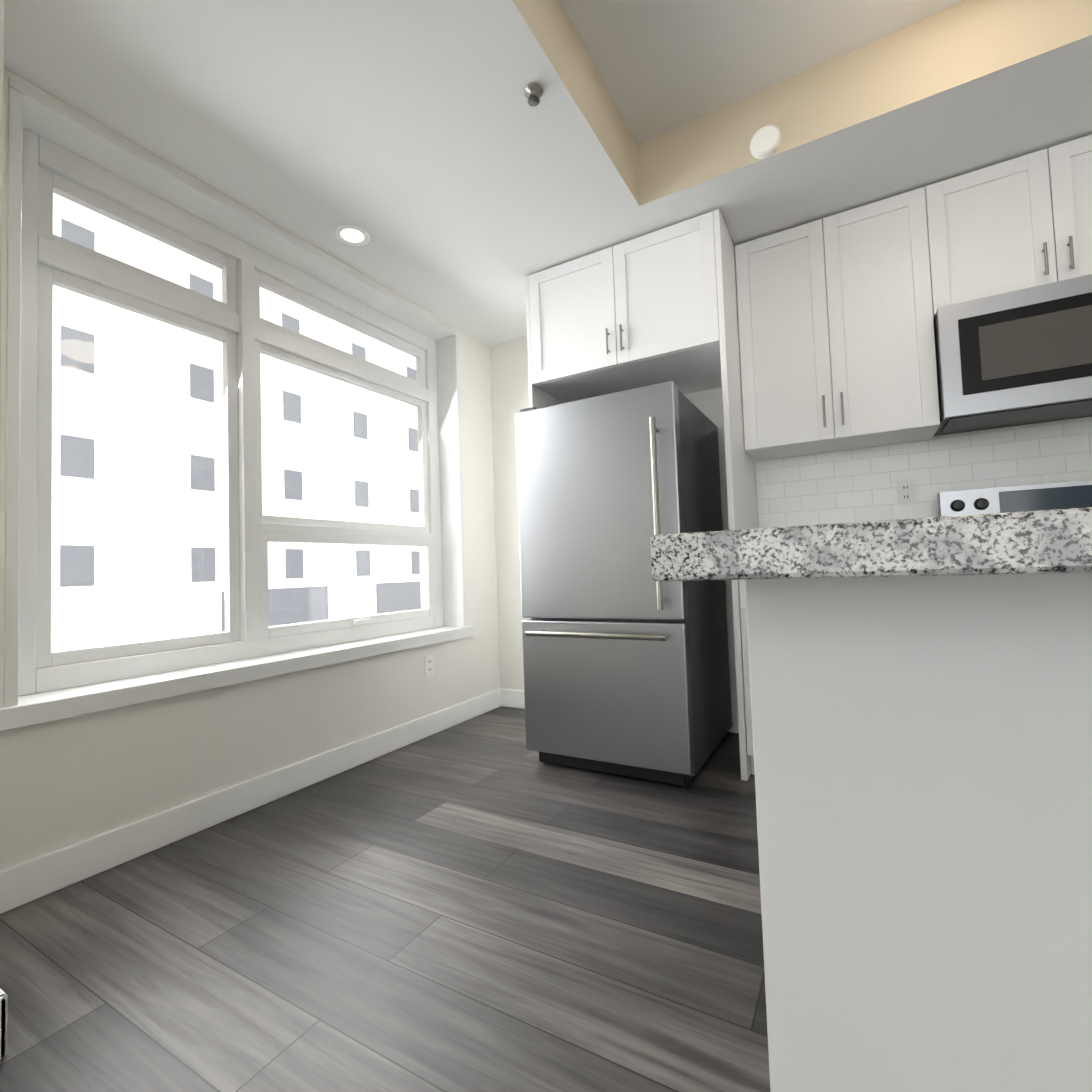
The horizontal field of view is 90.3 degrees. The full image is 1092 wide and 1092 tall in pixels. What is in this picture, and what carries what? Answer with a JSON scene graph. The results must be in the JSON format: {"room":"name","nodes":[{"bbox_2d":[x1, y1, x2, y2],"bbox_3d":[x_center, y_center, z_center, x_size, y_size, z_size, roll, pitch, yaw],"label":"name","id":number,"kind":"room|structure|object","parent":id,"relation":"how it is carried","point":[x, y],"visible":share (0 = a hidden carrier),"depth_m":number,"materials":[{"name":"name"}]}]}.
{"room":"kitchen","nodes":[
{"label":"kitchen","id":0,"kind":"room"},
{"bbox_2d":[0,0,530,869],"bbox_3d":[-1.949,-0.419,0.485,0.880,2.800,7.500,-3,-3,30],"label":"wall","id":1,"kind":"structure","parent":0,"point":[72,780],"depth_m":2.19,"materials":[{"name":"white paint"}]},
{"bbox_2d":[0,988,7,1059],"bbox_3d":[-2.158,0.874,-0.915,0.014,0.115,4.514,-3,-3,30],"label":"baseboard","id":2,"kind":"structure","parent":1,"relation":"attached to","point":[3,996],"depth_m":1.03,"materials":[{"name":"white"}]},
{"bbox_2d":[0,77,474,730],"bbox_3d":[-1.126,-0.410,2.515,0.275,1.900,2.160,-3,-3,30],"label":"window","id":3,"kind":"structure","parent":1,"relation":"in","point":[60,151],"depth_m":2.17,"materials":[{"name":"white"}]},
{"bbox_2d":[0,689,499,913],"bbox_3d":[-0.944,0.976,2.471,0.014,0.115,2.600,-3,-3,30],"label":"baseboard","id":4,"kind":"structure","parent":1,"relation":"attached to","point":[25,882],"depth_m":1.94,"materials":[{"name":"white wood"}]},
{"bbox_2d":[424,654,433,676],"bbox_3d":[-0.650,0.666,3.024,0.008,0.114,0.070,-3,-3,30],"label":"outlet","id":5,"kind":"object","parent":1,"relation":"attached to","point":[429,664],"visible":1,"depth_m":3.02,"materials":[{"name":"white plastic"}]},
{"bbox_2d":[0,706,769,1091],"bbox_3d":[-0.273,0.934,-0.505,4.630,0.100,7.500,-3,-3,30],"label":"floor","id":6,"kind":"structure","parent":0,"point":[486,902],"depth_m":1.32,"materials":[{"name":"grey wood"}]},
{"bbox_2d":[515,381,731,785],"bbox_3d":[0.397,0.171,2.648,0.755,1.645,0.892,-3,-3,30],"label":"fridge","id":7,"kind":"object","parent":6,"relation":"on","point":[626,663],"visible":0.98,"depth_m":2.31,"materials":[{"name":"silver metal"}]},
{"bbox_2d":[525,209,758,780],"bbox_3d":[0.508,-0.210,2.776,0.980,2.410,0.671,-3,-3,30],"label":"tall cabinet","id":8,"kind":"object","parent":6,"relation":"on","point":[657,307],"visible":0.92,"depth_m":2.52,"materials":[{"name":"white wood"}]},
{"bbox_2d":[739,573,1091,1091],"bbox_3d":[0.675,0.461,0.669,0.680,0.878,0.540,-3,-3,30],"label":"base cabinet","id":9,"kind":"object","parent":6,"relation":"on","point":[919,750],"visible":0.92,"depth_m":0.52,"materials":[{"name":"painted wood"},{"name":"brushed nickel"}]},
{"bbox_2d":[650,507,1091,580],"bbox_3d":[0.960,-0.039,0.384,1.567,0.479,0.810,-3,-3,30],"label":"countertop","id":10,"kind":"structure","parent":9,"relation":"on","point":[1044,541],"depth_m":0.33,"materials":[{"name":"stone"}]},
{"bbox_2d":[938,480,1091,516],"bbox_3d":[1.909,0.325,1.894,0.748,1.170,0.712,-3,-3,30],"label":"range","id":11,"kind":"object","parent":6,"relation":"on","point":[1054,496],"visible":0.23,"depth_m":2.23,"materials":[{"name":"silver metal"}]},
{"bbox_2d":[3,0,1091,346],"bbox_3d":[-0.366,-1.747,-0.391,4.630,0.430,7.500,-3,-3,30],"label":"ceiling","id":12,"kind":"structure","parent":0,"point":[445,166],"depth_m":1.89,"materials":[{"name":"white paint"}]},
{"bbox_2d":[335,225,369,245],"bbox_3d":[-0.869,-1.391,2.436,0.150,0.006,0.150,-3,-3,30],"label":"recessed light","id":13,"kind":"object","parent":12,"relation":"in","point":[351,235],"visible":1,"depth_m":2.43,"materials":[{"name":"white plastic"}]},
{"bbox_2d":[524,83,542,105],"bbox_3d":[-0.040,-1.435,1.732,0.060,0.036,0.060,-3,-3,30],"label":"sprinkler","id":14,"kind":"object","parent":12,"relation":"attached to","point":[533,92],"visible":1,"depth_m":1.72,"materials":[{"name":"silver metal"}]},
{"bbox_2d":[750,125,780,158],"bbox_3d":[0.825,-1.524,2.044,0.110,0.110,0.032,-3,-3,30],"label":"smoke detector","id":15,"kind":"object","parent":12,"relation":"attached to","point":[765,141],"visible":0.96,"depth_m":2.03,"materials":[{"name":"white plastic"}]},
{"bbox_2d":[684,387,1091,732],"bbox_3d":[1.512,-0.443,2.711,4.140,2.800,0.200,-3,-3,30],"label":"wall","id":16,"kind":"structure","parent":0,"point":[710,402],"depth_m":2.89,"materials":[{"name":"white paint"}]},
{"bbox_2d":[500,688,524,708],"bbox_3d":[0.000,0.984,3.420,0.650,0.115,0.014,-3,-3,30],"label":"baseboard","id":17,"kind":"structure","parent":16,"relation":"attached to","point":[508,697],"depth_m":3.54,"materials":[{"name":"white wood"}]},
{"bbox_2d":[735,134,1091,460],"bbox_3d":[1.940,-0.997,2.159,2.191,0.990,0.351,-3,-3,30],"label":"upper cabinet","id":18,"kind":"object","parent":16,"relation":"attached to","point":[836,314],"visible":0.9,"depth_m":2.30,"materials":[{"name":"white wood"}]},
{"bbox_2d":[933,274,1091,435],"bbox_3d":[1.957,-0.732,2.087,0.750,0.440,0.448,-3,-3,30],"label":"microwave","id":19,"kind":"object","parent":18,"relation":"attached to","point":[1017,357],"visible":0.94,"depth_m":2.02,"materials":[{"name":"silver metal"}]},
{"bbox_2d":[755,420,1091,527],"bbox_3d":[2.189,-0.257,2.195,2.511,0.498,0.010,-3,-3,30],"label":"backsplash","id":20,"kind":"structure","parent":16,"relation":"attached to","point":[851,485],"depth_m":2.47,"materials":[{"name":"tile"}]},
{"bbox_2d":[896,479,915,504],"bbox_3d":[1.653,-0.247,2.493,0.070,0.114,0.008,-3,-3,30],"label":"electrical outlet","id":21,"kind":"object","parent":20,"relation":"attached to","point":[905,489],"visible":1,"depth_m":2.49,"materials":[{"name":"white plastic"}]},
{"label":"outside","id":22,"kind":"structure","parent":0,"visible":0},
{"bbox_2d":[51,193,420,650],"bbox_3d":[1.728,-13.298,32.618,22.570,59.000,120.000,-3,-3,30],"label":"building","id":23,"kind":"structure","parent":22,"point":[309,412],"depth_m":23.27,"materials":[{"name":"paint"}]}
]}

